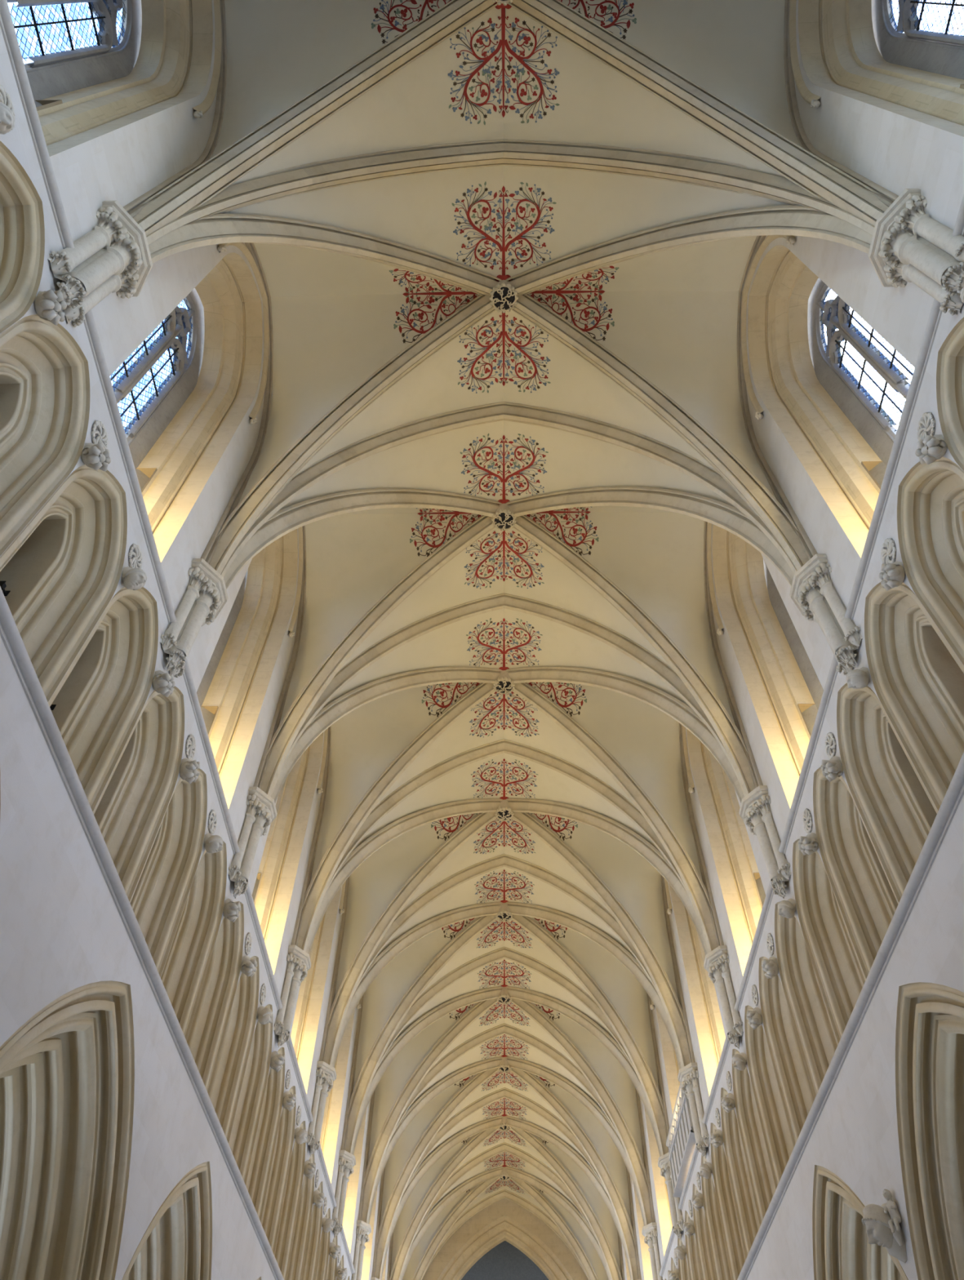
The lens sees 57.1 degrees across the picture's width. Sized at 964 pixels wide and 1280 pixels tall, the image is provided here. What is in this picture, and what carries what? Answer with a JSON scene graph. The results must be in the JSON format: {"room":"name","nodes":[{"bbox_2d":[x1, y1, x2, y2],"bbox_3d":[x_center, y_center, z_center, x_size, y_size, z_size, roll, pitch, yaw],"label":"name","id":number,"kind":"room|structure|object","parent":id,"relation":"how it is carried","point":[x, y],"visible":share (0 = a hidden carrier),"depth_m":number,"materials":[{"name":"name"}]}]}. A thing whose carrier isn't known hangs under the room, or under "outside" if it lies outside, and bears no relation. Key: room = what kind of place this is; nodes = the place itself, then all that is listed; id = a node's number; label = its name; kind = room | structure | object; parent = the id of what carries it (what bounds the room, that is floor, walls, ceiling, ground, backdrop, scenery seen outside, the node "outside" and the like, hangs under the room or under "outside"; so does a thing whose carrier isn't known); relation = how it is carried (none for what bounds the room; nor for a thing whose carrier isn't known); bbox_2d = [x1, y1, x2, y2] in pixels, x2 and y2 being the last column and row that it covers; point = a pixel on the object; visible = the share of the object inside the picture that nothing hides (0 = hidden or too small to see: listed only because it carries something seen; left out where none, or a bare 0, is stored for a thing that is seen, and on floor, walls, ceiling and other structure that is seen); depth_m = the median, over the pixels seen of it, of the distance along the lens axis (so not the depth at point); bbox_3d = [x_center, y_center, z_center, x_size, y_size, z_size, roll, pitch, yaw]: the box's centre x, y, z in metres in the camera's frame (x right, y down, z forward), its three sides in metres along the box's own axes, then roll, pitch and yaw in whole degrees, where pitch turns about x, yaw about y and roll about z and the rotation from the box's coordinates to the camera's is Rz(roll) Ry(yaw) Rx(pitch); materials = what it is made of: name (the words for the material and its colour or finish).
{"room":"cathedral nave","nodes":[
{"label":"cathedral nave","id":0,"kind":"room"},
{"bbox_2d":[0,0,390,1279],"bbox_3d":[-8.087,11.277,19.668,7.582,20.900,57.040,0,-53,1],"label":"wall","id":1,"kind":"structure","parent":0,"point":[113,1165],"depth_m":12.18,"materials":[{"name":"paint"}]},
{"bbox_2d":[0,581,10,595],"bbox_3d":[-5.406,-0.578,9.989,0.108,0.125,0.166,0,-53,1],"label":"floodlight","id":2,"kind":"object","parent":1,"relation":"attached to","point":[2,584],"visible":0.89,"depth_m":9.96,"materials":[{"name":"black metal"}]},
{"bbox_2d":[0,102,15,134],"bbox_3d":[-4.565,-4.889,8.289,0.377,0.362,0.283,0,-53,1],"label":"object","id":3,"kind":"object","parent":1,"relation":"attached to","point":[7,120],"visible":1,"depth_m":8.25,"materials":[{"name":"stone"}]},
{"bbox_2d":[0,84,15,132],"bbox_3d":[-4.665,-5.177,8.625,0.069,0.416,0.409,0,-53,1],"label":"roundel","id":4,"kind":"object","parent":1,"relation":"attached to","point":[5,98],"visible":0.44,"depth_m":8.66,"materials":[{"name":"stone"}]},
{"bbox_2d":[34,289,66,325],"bbox_3d":[-4.554,-3.510,9.299,0.345,0.404,0.348,0,-53,1],"label":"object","id":5,"kind":"object","parent":1,"relation":"attached to","point":[48,304],"visible":1,"depth_m":9.20,"materials":[{"name":"stone"}]},
{"bbox_2d":[6,0,142,106],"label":"window","id":6,"kind":"structure","parent":1,"relation":"in","point":[112,55],"depth_m":12.71,"materials":[{"name":"glass"}]},
{"bbox_2d":[80,442,111,471],"bbox_3d":[-4.527,-2.133,10.330,0.345,0.409,0.352,0,-53,1],"label":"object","id":7,"kind":"object","parent":1,"relation":"attached to","point":[94,456],"visible":1,"depth_m":10.23,"materials":[{"name":"stone"}]},
{"bbox_2d":[90,420,107,448],"bbox_3d":[-4.611,-2.441,10.680,0.068,0.407,0.407,0,-53,1],"label":"roundel","id":8,"kind":"object","parent":1,"relation":"attached to","point":[99,433],"visible":0.67,"depth_m":10.64,"materials":[{"name":"stone"}]},
{"bbox_2d":[47,200,152,327],"bbox_3d":[-4.485,-4.327,10.388,0.535,2.101,1.125,0,-53,1],"label":"shaft","id":9,"kind":"object","parent":1,"relation":"attached to","point":[113,256],"visible":0.99,"depth_m":10.54,"materials":[{"name":"stone"}]},
{"bbox_2d":[121,566,146,590],"bbox_3d":[-4.482,-0.781,11.375,0.380,0.362,0.285,0,-53,1],"label":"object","id":10,"kind":"object","parent":1,"relation":"attached to","point":[135,579],"visible":1,"depth_m":11.28,"materials":[{"name":"stone"}]},
{"bbox_2d":[128,543,142,568],"bbox_3d":[-4.584,-1.069,11.712,0.068,0.410,0.402,0,-53,1],"label":"roundel","id":11,"kind":"object","parent":1,"relation":"attached to","point":[135,555],"visible":0.87,"depth_m":11.67,"materials":[{"name":"stone"}]},
{"bbox_2d":[0,586,284,1279],"bbox_3d":[-4.346,12.421,18.048,0.112,0.195,56.540,0,-53,1],"label":"string course","id":12,"kind":"object","parent":1,"relation":"attached to","point":[10,634],"visible":1,"depth_m":10.89,"materials":[{"name":"stone"}]},
{"bbox_2d":[110,288,204,489],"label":"window","id":13,"kind":"structure","parent":1,"relation":"in","point":[144,426],"depth_m":15.80,"materials":[{"name":"stone"}]},
{"bbox_2d":[152,670,175,697],"bbox_3d":[-4.474,0.602,12.389,0.342,0.402,0.365,0,-53,1],"label":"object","id":14,"kind":"object","parent":1,"relation":"attached to","point":[163,683],"visible":1,"depth_m":12.28,"materials":[{"name":"stone"}]},
{"bbox_2d":[0,0,355,1275],"bbox_3d":[-4.312,10.270,20.911,0.093,0.161,55.920,0,-53,1],"label":"string course","id":15,"kind":"object","parent":1,"relation":"attached to","point":[6,24],"visible":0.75,"depth_m":11.45,"materials":[{"name":"stone"}]},
{"bbox_2d":[179,757,199,783],"bbox_3d":[-4.445,1.973,13.417,0.346,0.405,0.348,0,-53,1],"label":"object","id":16,"kind":"object","parent":1,"relation":"attached to","point":[188,772],"visible":0.99,"depth_m":13.32,"materials":[{"name":"stone"}]},
{"bbox_2d":[185,733,195,759],"bbox_3d":[-4.530,1.665,13.771,0.069,0.407,0.406,0,-53,1],"label":"roundel","id":17,"kind":"object","parent":1,"relation":"attached to","point":[190,749],"visible":0.97,"depth_m":13.71,"materials":[{"name":"stone"}]},
{"bbox_2d":[160,558,228,677],"bbox_3d":[-4.396,-0.218,13.475,0.529,2.101,1.129,0,-53,1],"label":"shaft","id":18,"kind":"object","parent":1,"relation":"attached to","point":[206,594],"visible":1,"depth_m":13.57,"materials":[{"name":"stone"}]},
{"bbox_2d":[193,110,203,118],"bbox_3d":[-4.502,-8.339,14.075,0.147,0.184,0.107,0,-53,1],"label":"label stop","id":19,"kind":"object","parent":1,"relation":"attached to","point":[197,114],"visible":1,"depth_m":14.03,"materials":[{"name":"stone"}]},
{"bbox_2d":[207,809,217,834],"bbox_3d":[-4.503,3.034,14.802,0.068,0.410,0.409,0,-53,1],"label":"roundel","id":20,"kind":"object","parent":1,"relation":"attached to","point":[212,822],"visible":0.99,"depth_m":14.75,"materials":[{"name":"stone"}]},
{"bbox_2d":[204,833,223,853],"bbox_3d":[-4.399,3.327,14.461,0.385,0.362,0.276,0,-53,1],"label":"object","id":21,"kind":"object","parent":1,"relation":"attached to","point":[212,843],"visible":1,"depth_m":14.37,"materials":[{"name":"stone"}]},
{"bbox_2d":[196,568,248,733],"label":"window","id":22,"kind":"structure","parent":1,"relation":"in","point":[208,717],"depth_m":18.70,"materials":[{"name":"stone"}]},
{"bbox_2d":[222,898,240,922],"bbox_3d":[-4.392,4.713,15.470,0.344,0.414,0.348,0,-53,1],"label":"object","id":23,"kind":"object","parent":1,"relation":"attached to","point":[231,908],"visible":1,"depth_m":15.38,"materials":[{"name":"stone"}]},
{"bbox_2d":[244,932,252,955],"bbox_3d":[-4.449,5.778,16.858,0.068,0.411,0.402,0,-53,1],"label":"roundel","id":24,"kind":"object","parent":1,"relation":"attached to","point":[248,940],"visible":1,"depth_m":16.79,"materials":[{"name":"stone"}]},
{"bbox_2d":[240,955,257,977],"bbox_3d":[-4.364,6.079,16.501,0.345,0.407,0.356,0,-53,1],"label":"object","id":25,"kind":"object","parent":1,"relation":"attached to","point":[248,966],"visible":1,"depth_m":16.40,"materials":[{"name":"stone"}]},
{"bbox_2d":[227,786,277,898],"bbox_3d":[-4.317,3.890,16.561,0.552,2.101,1.137,0,-53,1],"label":"shaft","id":26,"kind":"object","parent":1,"relation":"attached to","point":[261,811],"visible":1,"depth_m":16.61,"materials":[{"name":"stone"}]},
{"bbox_2d":[252,878,259,900],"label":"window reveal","id":27,"kind":"structure","parent":1,"relation":"in","point":[256,883],"depth_m":20.53,"materials":[{"name":"stone"}]},
{"bbox_2d":[259,983,266,1004],"bbox_3d":[-4.421,7.149,17.889,0.069,0.403,0.412,0,-53,1],"label":"roundel","id":28,"kind":"object","parent":1,"relation":"attached to","point":[263,990],"visible":1,"depth_m":17.81,"materials":[{"name":"stone"}]},
{"bbox_2d":[257,1005,272,1024],"bbox_3d":[-4.320,7.438,17.550,0.379,0.362,0.282,0,-53,1],"label":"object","id":29,"kind":"object","parent":1,"relation":"attached to","point":[264,1016],"visible":1,"depth_m":17.46,"materials":[{"name":"stone"}]},
{"bbox_2d":[270,1050,284,1072],"bbox_3d":[-4.310,8.823,18.559,0.346,0.412,0.321,0,-53,1],"label":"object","id":30,"kind":"object","parent":1,"relation":"attached to","point":[277,1061],"visible":1,"depth_m":18.48,"materials":[{"name":"stone"}]},
{"bbox_2d":[285,1069,290,1088],"bbox_3d":[-4.367,9.891,19.945,0.068,0.406,0.407,0,-53,1],"label":"roundel","id":31,"kind":"object","parent":1,"relation":"attached to","point":[288,1073],"visible":1,"depth_m":19.89,"materials":[{"name":"stone"}]},
{"bbox_2d":[282,1090,296,1111],"bbox_3d":[-4.283,10.194,19.587,0.346,0.415,0.331,0,-53,1],"label":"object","id":32,"kind":"object","parent":1,"relation":"attached to","point":[289,1100],"visible":1,"depth_m":19.50,"materials":[{"name":"stone"}]},
{"bbox_2d":[273,945,311,1047],"bbox_3d":[-4.233,8.001,19.650,0.520,2.101,1.126,0,-53,1],"label":"shaft","id":33,"kind":"object","parent":1,"relation":"attached to","point":[299,962],"visible":1,"depth_m":19.69,"materials":[{"name":"stone"}]},
{"bbox_2d":[296,1106,301,1125],"bbox_3d":[-4.340,11.258,20.974,0.068,0.403,0.406,0,-53,1],"label":"roundel","id":34,"kind":"object","parent":1,"relation":"attached to","point":[299,1110],"visible":1,"depth_m":20.90,"materials":[{"name":"stone"}]},
{"bbox_2d":[294,1127,307,1144],"bbox_3d":[-4.239,11.547,20.637,0.379,0.362,0.282,0,-53,1],"label":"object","id":35,"kind":"object","parent":1,"relation":"attached to","point":[300,1135],"visible":1,"depth_m":20.55,"materials":[{"name":"stone"}]},
{"bbox_2d":[303,1160,315,1179],"bbox_3d":[-4.228,12.930,21.647,0.346,0.409,0.346,0,-53,1],"label":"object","id":36,"kind":"object","parent":1,"relation":"attached to","point":[309,1168],"visible":1,"depth_m":21.56,"materials":[{"name":"stone"}]},
{"bbox_2d":[315,1168,319,1187],"bbox_3d":[-4.286,13.997,23.026,0.069,0.408,0.408,0,-53,1],"label":"roundel","id":37,"kind":"object","parent":1,"relation":"attached to","point":[317,1177],"visible":1,"depth_m":22.95,"materials":[{"name":"stone"}]},
{"bbox_2d":[312,1189,324,1208],"bbox_3d":[-4.202,14.292,22.672,0.346,0.406,0.320,0,-53,1],"label":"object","id":38,"kind":"object","parent":1,"relation":"attached to","point":[318,1197],"visible":1,"depth_m":22.59,"materials":[{"name":"stone"}]},
{"bbox_2d":[306,1061,336,1156],"bbox_3d":[-4.159,12.109,22.736,0.536,2.101,1.127,0,-53,1],"label":"shaft","id":39,"kind":"object","parent":1,"relation":"attached to","point":[326,1074],"visible":0.98,"depth_m":22.78,"materials":[{"name":"stone"}]},
{"bbox_2d":[321,1217,333,1232],"bbox_3d":[-4.155,15.655,23.723,0.384,0.362,0.276,0,-53,1],"label":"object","id":40,"kind":"object","parent":1,"relation":"attached to","point":[326,1224],"visible":1,"depth_m":23.64,"materials":[{"name":"stone"}]},
{"bbox_2d":[328,1241,339,1258],"bbox_3d":[-4.148,17.035,24.732,0.346,0.406,0.344,0,-53,1],"label":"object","id":41,"kind":"object","parent":1,"relation":"attached to","point":[334,1251],"visible":1,"depth_m":24.65,"materials":[{"name":"stone"}]},
{"bbox_2d":[336,1264,346,1279],"bbox_3d":[-4.122,18.403,25.762,0.342,0.403,0.360,0,-53,1],"label":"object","id":42,"kind":"object","parent":1,"relation":"attached to","point":[340,1273],"visible":1,"depth_m":25.68,"materials":[{"name":"stone"}]},
{"bbox_2d":[331,1150,355,1238],"bbox_3d":[-4.074,16.218,25.823,0.523,2.101,1.125,0,-53,1],"label":"shaft","id":43,"kind":"object","parent":1,"relation":"attached to","point":[347,1160],"visible":0.98,"depth_m":25.86,"materials":[{"name":"stone"}]},
{"bbox_2d":[351,1220,371,1279],"bbox_3d":[-3.992,20.328,28.911,0.525,2.101,1.126,0,-53,1],"label":"shaft","id":44,"kind":"object","parent":1,"relation":"attached to","point":[363,1228],"visible":1,"depth_m":29.12,"materials":[{"name":"stone"}]},
{"bbox_2d":[422,1198,588,1279],"bbox_3d":[1.073,36.238,38.728,14.300,21.600,6.050,0,-53,1],"label":"arch","id":45,"kind":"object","parent":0,"point":[504,1240],"depth_m":43.48,"materials":[{"name":"stone"}]},
{"bbox_2d":[123,0,898,1279],"bbox_3d":[0.650,7.284,24.810,10.152,7.239,56.904,0,-53,1],"label":"ceiling","id":46,"kind":"structure","parent":0,"point":[626,166],"depth_m":19.32,"materials":[{"name":"paint"}]},
{"bbox_2d":[492,0,513,5],"bbox_3d":[0.365,-11.139,15.049,0.602,0.509,0.600,32,-59,-21],"label":"boss","id":47,"kind":"object","parent":46,"relation":"attached to","point":[504,2],"visible":1,"depth_m":15.08,"materials":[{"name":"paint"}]},
{"bbox_2d":[488,280,518,313],"bbox_3d":[0.447,-7.029,18.136,0.600,0.509,0.602,0,-53,1],"label":"boss","id":48,"kind":"object","parent":46,"relation":"attached to","point":[504,297],"visible":0.99,"depth_m":17.98,"materials":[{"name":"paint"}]},
{"bbox_2d":[491,503,516,531],"bbox_3d":[0.527,-2.919,21.224,0.602,0.509,0.600,-33,-60,23],"label":"boss","id":49,"kind":"object","parent":46,"relation":"attached to","point":[504,519],"visible":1,"depth_m":21.06,"materials":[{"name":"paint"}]},
{"bbox_2d":[493,670,515,694],"bbox_3d":[0.607,1.190,24.311,0.602,0.509,0.600,10,-54,-7],"label":"boss","id":50,"kind":"object","parent":46,"relation":"attached to","point":[504,684],"visible":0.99,"depth_m":24.14,"materials":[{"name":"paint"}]},
{"bbox_2d":[494,800,514,821],"bbox_3d":[0.687,5.298,27.398,0.600,0.509,0.602,-21,-56,16],"label":"boss","id":51,"kind":"object","parent":46,"relation":"attached to","point":[504,812],"visible":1,"depth_m":27.23,"materials":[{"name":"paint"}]},
{"bbox_2d":[495,902,513,922],"bbox_3d":[0.768,9.406,30.484,0.600,0.509,0.602,21,-56,-14],"label":"boss","id":52,"kind":"object","parent":46,"relation":"attached to","point":[504,915],"visible":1,"depth_m":30.31,"materials":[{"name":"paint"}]},
{"bbox_2d":[497,1057,511,1073],"bbox_3d":[0.933,17.623,36.657,0.602,0.509,0.600,33,-59,-21],"label":"boss","id":53,"kind":"object","parent":46,"relation":"attached to","point":[504,1067],"visible":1,"depth_m":36.48,"materials":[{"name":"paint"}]},
{"bbox_2d":[497,1115,511,1131],"bbox_3d":[1.015,21.734,39.745,0.600,0.509,0.602,0,-53,1],"label":"boss","id":54,"kind":"object","parent":46,"relation":"attached to","point":[504,1126],"visible":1,"depth_m":39.57,"materials":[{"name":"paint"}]},
{"bbox_2d":[497,986,512,1004],"bbox_3d":[0.850,13.514,33.570,0.602,0.509,0.600,-10,-54,8],"label":"boss","id":55,"kind":"object","parent":46,"relation":"attached to","point":[504,998],"visible":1,"depth_m":33.40,"materials":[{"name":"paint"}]},
{"bbox_2d":[498,1166,511,1181],"bbox_3d":[1.096,25.844,42.833,0.602,0.509,0.600,-32,-60,22],"label":"boss","id":56,"kind":"object","parent":46,"relation":"attached to","point":[504,1175],"visible":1,"depth_m":42.66,"materials":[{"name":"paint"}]},
{"bbox_2d":[621,0,963,1279],"bbox_3d":[9.227,11.183,19.338,7.582,20.900,57.040,0,-53,1],"label":"wall","id":57,"kind":"structure","parent":0,"point":[891,1118],"depth_m":13.88,"materials":[{"name":"stone"}]},
{"bbox_2d":[641,1222,662,1279],"bbox_3d":[5.587,20.277,28.729,0.548,2.101,1.136,0,-53,1],"label":"shaft","id":58,"kind":"object","parent":57,"relation":"attached to","point":[649,1231],"visible":1,"depth_m":28.97,"materials":[{"name":"stone"}]},
{"bbox_2d":[657,1151,684,1240],"bbox_3d":[5.511,16.167,25.641,0.523,2.101,1.120,0,-53,1],"label":"shaft","id":59,"kind":"object","parent":57,"relation":"attached to","point":[664,1163],"visible":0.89,"depth_m":25.51,"materials":[{"name":"stone"}]},
{"bbox_2d":[668,1267,679,1279],"bbox_3d":[5.574,18.355,25.578,0.346,0.408,0.346,0,-53,1],"label":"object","id":60,"kind":"object","parent":57,"relation":"attached to","point":[673,1275],"visible":1,"depth_m":25.51,"materials":[{"name":"stone"}]},
{"bbox_2d":[675,1244,686,1259],"bbox_3d":[5.529,16.972,24.568,0.384,0.362,0.280,0,-53,1],"label":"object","id":61,"kind":"object","parent":57,"relation":"attached to","point":[681,1251],"visible":1,"depth_m":24.49,"materials":[{"name":"stone"}]},
{"bbox_2d":[666,1082,696,1197],"bbox_3d":[5.516,13.790,24.525,0.230,1.470,3.920,0,-53,1],"label":"gallery","id":62,"kind":"object","parent":57,"relation":"attached to","point":[681,1142],"visible":0.97,"depth_m":24.35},
{"bbox_2d":[683,1219,694,1238],"bbox_3d":[5.519,15.612,23.510,0.348,0.420,0.311,0,-53,1],"label":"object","id":63,"kind":"object","parent":57,"relation":"attached to","point":[689,1228],"visible":1,"depth_m":23.44,"materials":[{"name":"stone"}]},
{"bbox_2d":[677,1062,710,1158],"bbox_3d":[5.422,12.057,22.554,0.510,2.101,1.122,0,-53,1],"label":"shaft","id":64,"kind":"object","parent":57,"relation":"attached to","point":[688,1075],"visible":1,"depth_m":22.60,"materials":[{"name":"stone"}]},
{"bbox_2d":[691,1191,703,1211],"bbox_3d":[5.494,14.247,22.484,0.345,0.420,0.326,0,-53,1],"label":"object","id":65,"kind":"object","parent":57,"relation":"attached to","point":[696,1200],"visible":1,"depth_m":22.40,"materials":[{"name":"stone"}]},
{"bbox_2d":[696,1172,701,1190],"bbox_3d":[5.588,13.942,22.843,0.068,0.406,0.404,0,-53,1],"label":"roundel","id":66,"kind":"object","parent":57,"relation":"attached to","point":[698,1177],"visible":1,"depth_m":22.80,"materials":[{"name":"stone"}]},
{"bbox_2d":[699,1162,712,1178],"bbox_3d":[5.447,12.866,21.483,0.384,0.362,0.278,0,-53,1],"label":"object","id":67,"kind":"object","parent":57,"relation":"attached to","point":[706,1170],"visible":1,"depth_m":21.40,"materials":[{"name":"stone"}]},
{"bbox_2d":[710,1128,723,1148],"bbox_3d":[5.440,11.506,20.439,0.344,0.397,0.365,0,-53,1],"label":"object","id":68,"kind":"object","parent":57,"relation":"attached to","point":[717,1139],"visible":1,"depth_m":20.35,"materials":[{"name":"stone"}]},
{"bbox_2d":[715,1108,720,1127],"bbox_3d":[5.534,11.202,20.784,0.069,0.414,0.405,0,-53,1],"label":"roundel","id":69,"kind":"object","parent":57,"relation":"attached to","point":[717,1111],"visible":1,"depth_m":20.73,"materials":[{"name":"stone"}]},
{"bbox_2d":[703,945,743,1048],"bbox_3d":[5.348,7.948,19.466,0.544,2.101,1.130,0,-53,1],"label":"shaft","id":70,"kind":"object","parent":57,"relation":"attached to","point":[717,962],"visible":1,"depth_m":19.51,"materials":[{"name":"stone"}]},
{"bbox_2d":[720,1093,735,1113],"bbox_3d":[5.412,10.133,19.405,0.346,0.402,0.349,0,-53,1],"label":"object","id":71,"kind":"object","parent":57,"relation":"attached to","point":[728,1104],"visible":1,"depth_m":19.31,"materials":[{"name":"stone"}]},
{"bbox_2d":[725,1071,732,1091],"bbox_3d":[5.507,9.834,19.757,0.068,0.416,0.413,0,-53,1],"label":"roundel","id":72,"kind":"object","parent":57,"relation":"attached to","point":[728,1077],"visible":1,"depth_m":19.70,"materials":[{"name":"stone"}]},
{"bbox_2d":[732,1052,746,1071],"bbox_3d":[5.369,8.755,18.395,0.378,0.362,0.280,0,-53,1],"label":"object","id":73,"kind":"object","parent":57,"relation":"attached to","point":[740,1060],"visible":1,"depth_m":18.31,"materials":[{"name":"stone"}]},
{"bbox_2d":[746,1007,762,1029],"bbox_3d":[5.357,7.408,17.346,0.348,0.420,0.319,0,-53,1],"label":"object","id":74,"kind":"object","parent":57,"relation":"attached to","point":[754,1017],"visible":1,"depth_m":17.27,"materials":[{"name":"stone"}]},
{"bbox_2d":[751,984,758,1006],"bbox_3d":[5.453,7.095,17.704,0.068,0.410,0.410,0,-53,1],"label":"roundel","id":75,"kind":"object","parent":57,"relation":"attached to","point":[754,991],"visible":1,"depth_m":17.64,"materials":[{"name":"stone"}]},
{"bbox_2d":[755,877,765,904],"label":"window","id":76,"kind":"structure","parent":57,"relation":"in","point":[758,881],"depth_m":20.26,"materials":[{"name":"stone"}]},
{"bbox_2d":[738,785,791,897],"bbox_3d":[5.261,3.838,16.379,0.546,2.101,1.136,0,-53,1],"label":"shaft","id":77,"kind":"object","parent":57,"relation":"attached to","point":[755,811],"visible":1,"depth_m":16.43,"materials":[{"name":"stone"}]},
{"bbox_2d":[761,955,778,979],"bbox_3d":[5.331,6.027,16.312,0.346,0.414,0.332,0,-53,1],"label":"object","id":78,"kind":"object","parent":57,"relation":"attached to","point":[770,966],"visible":1,"depth_m":16.22,"materials":[{"name":"stone"}]},
{"bbox_2d":[766,933,774,955],"bbox_3d":[5.426,5.724,16.670,0.069,0.418,0.420,0,-53,1],"label":"roundel","id":79,"kind":"object","parent":57,"relation":"attached to","point":[770,941],"visible":1,"depth_m":16.62,"materials":[{"name":"stone"}]},
{"bbox_2d":[777,898,795,918],"bbox_3d":[5.285,4.648,15.309,0.384,0.362,0.277,0,-53,1],"label":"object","id":80,"kind":"object","parent":57,"relation":"attached to","point":[787,908],"visible":1,"depth_m":15.22,"materials":[{"name":"stone"}]},
{"bbox_2d":[763,559,823,735],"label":"window","id":81,"kind":"structure","parent":57,"relation":"in","point":[813,683],"depth_m":18.42,"materials":[{"name":"stone"}]},
{"bbox_2d":[802,808,813,833],"bbox_3d":[5.371,2.986,14.611,0.068,0.420,0.419,0,-53,1],"label":"roundel","id":82,"kind":"object","parent":57,"relation":"attached to","point":[806,818],"visible":0.99,"depth_m":14.57,"materials":[{"name":"stone"}]},
{"bbox_2d":[798,831,818,855],"bbox_3d":[5.277,3.287,14.257,0.345,0.409,0.350,0,-53,1],"label":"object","id":83,"kind":"object","parent":57,"relation":"attached to","point":[808,844],"visible":1,"depth_m":14.15,"materials":[{"name":"stone"}]},
{"bbox_2d":[659,194,963,1277],"bbox_3d":[5.493,10.216,20.724,0.093,0.161,55.920,0,-53,1],"label":"string course","id":84,"kind":"object","parent":57,"relation":"attached to","point":[935,313],"visible":0.79,"depth_m":12.65,"materials":[{"name":"stone"}]},
{"bbox_2d":[809,99,820,107],"bbox_3d":[5.219,-8.401,13.883,0.147,0.184,0.107,0,-53,1],"label":"label stop","id":85,"kind":"object","parent":57,"relation":"attached to","point":[815,103],"visible":1,"depth_m":13.85,"materials":[{"name":"stone"}]},
{"bbox_2d":[789,553,862,675],"bbox_3d":[5.180,-0.271,13.292,0.555,2.101,1.139,0,-53,1],"label":"shaft","id":86,"kind":"object","parent":57,"relation":"attached to","point":[813,592],"visible":0.98,"depth_m":13.38,"materials":[{"name":"stone"}]},
{"bbox_2d":[824,732,836,758],"bbox_3d":[5.344,1.619,13.582,0.068,0.405,0.405,0,-53,1],"label":"roundel","id":87,"kind":"object","parent":57,"relation":"attached to","point":[830,741],"visible":0.97,"depth_m":13.54,"materials":[{"name":"stone"}]},
{"bbox_2d":[820,755,843,782],"bbox_3d":[5.250,1.922,13.224,0.345,0.421,0.329,0,-53,1],"label":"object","id":88,"kind":"object","parent":57,"relation":"attached to","point":[832,769],"visible":1,"depth_m":13.13,"materials":[{"name":"stone"}]},
{"bbox_2d":[737,751,963,1279],"bbox_3d":[5.440,12.368,17.861,0.112,0.195,56.540,0,-53,1],"label":"string course","id":89,"kind":"object","parent":57,"relation":"attached to","point":[953,797],"visible":1,"depth_m":12.06,"materials":[{"name":"stone"}]},
{"bbox_2d":[845,666,870,688],"bbox_3d":[5.208,0.535,12.219,0.375,0.362,0.287,0,-53,1],"label":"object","id":90,"kind":"object","parent":57,"relation":"attached to","point":[856,678],"visible":1,"depth_m":12.13,"materials":[{"name":"stone"}]},
{"bbox_2d":[807,278,915,486],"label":"window","id":91,"kind":"structure","parent":57,"relation":"in","point":[837,376],"depth_m":15.45,"materials":[{"name":"glass"}]},
{"bbox_2d":[862,1189,907,1262],"bbox_3d":[5.232,7.586,11.428,0.521,0.734,0.528,-34,-60,23],"label":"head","id":92,"kind":"object","parent":57,"relation":"attached to","point":[883,1228],"visible":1,"depth_m":11.30},
{"bbox_2d":[880,537,896,564],"bbox_3d":[5.290,-1.121,11.522,0.069,0.407,0.416,0,-53,1],"label":"roundel","id":93,"kind":"object","parent":57,"relation":"attached to","point":[888,553],"visible":0.77,"depth_m":11.48,"materials":[{"name":"stone"}]},
{"bbox_2d":[879,561,905,591],"bbox_3d":[5.197,-0.823,11.175,0.343,0.400,0.366,0,-53,1],"label":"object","id":94,"kind":"object","parent":57,"relation":"attached to","point":[893,575],"visible":1,"depth_m":11.07,"materials":[{"name":"stone"}]},
{"bbox_2d":[868,188,963,315],"bbox_3d":[5.104,-4.379,10.206,0.532,2.101,1.126,0,-53,1],"label":"shaft","id":95,"kind":"object","parent":57,"relation":"attached to","point":[908,244],"visible":0.98,"depth_m":10.40,"materials":[{"name":"stone"}]},
{"bbox_2d":[871,0,963,79],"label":"window","id":96,"kind":"structure","parent":57,"relation":"in","point":[940,52],"depth_m":13.09,"materials":[{"name":"glass"}]},
{"bbox_2d":[917,412,935,439],"bbox_3d":[5.263,-2.494,10.495,0.068,0.416,0.415,0,-53,1],"label":"roundel","id":97,"kind":"object","parent":57,"relation":"attached to","point":[926,424],"visible":0.69,"depth_m":10.46,"materials":[{"name":"stone"}]},
{"bbox_2d":[915,434,946,464],"bbox_3d":[5.169,-2.187,10.145,0.344,0.408,0.350,0,-53,1],"label":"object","id":98,"kind":"object","parent":57,"relation":"attached to","point":[932,448],"visible":1,"depth_m":10.06,"materials":[{"name":"stone"}]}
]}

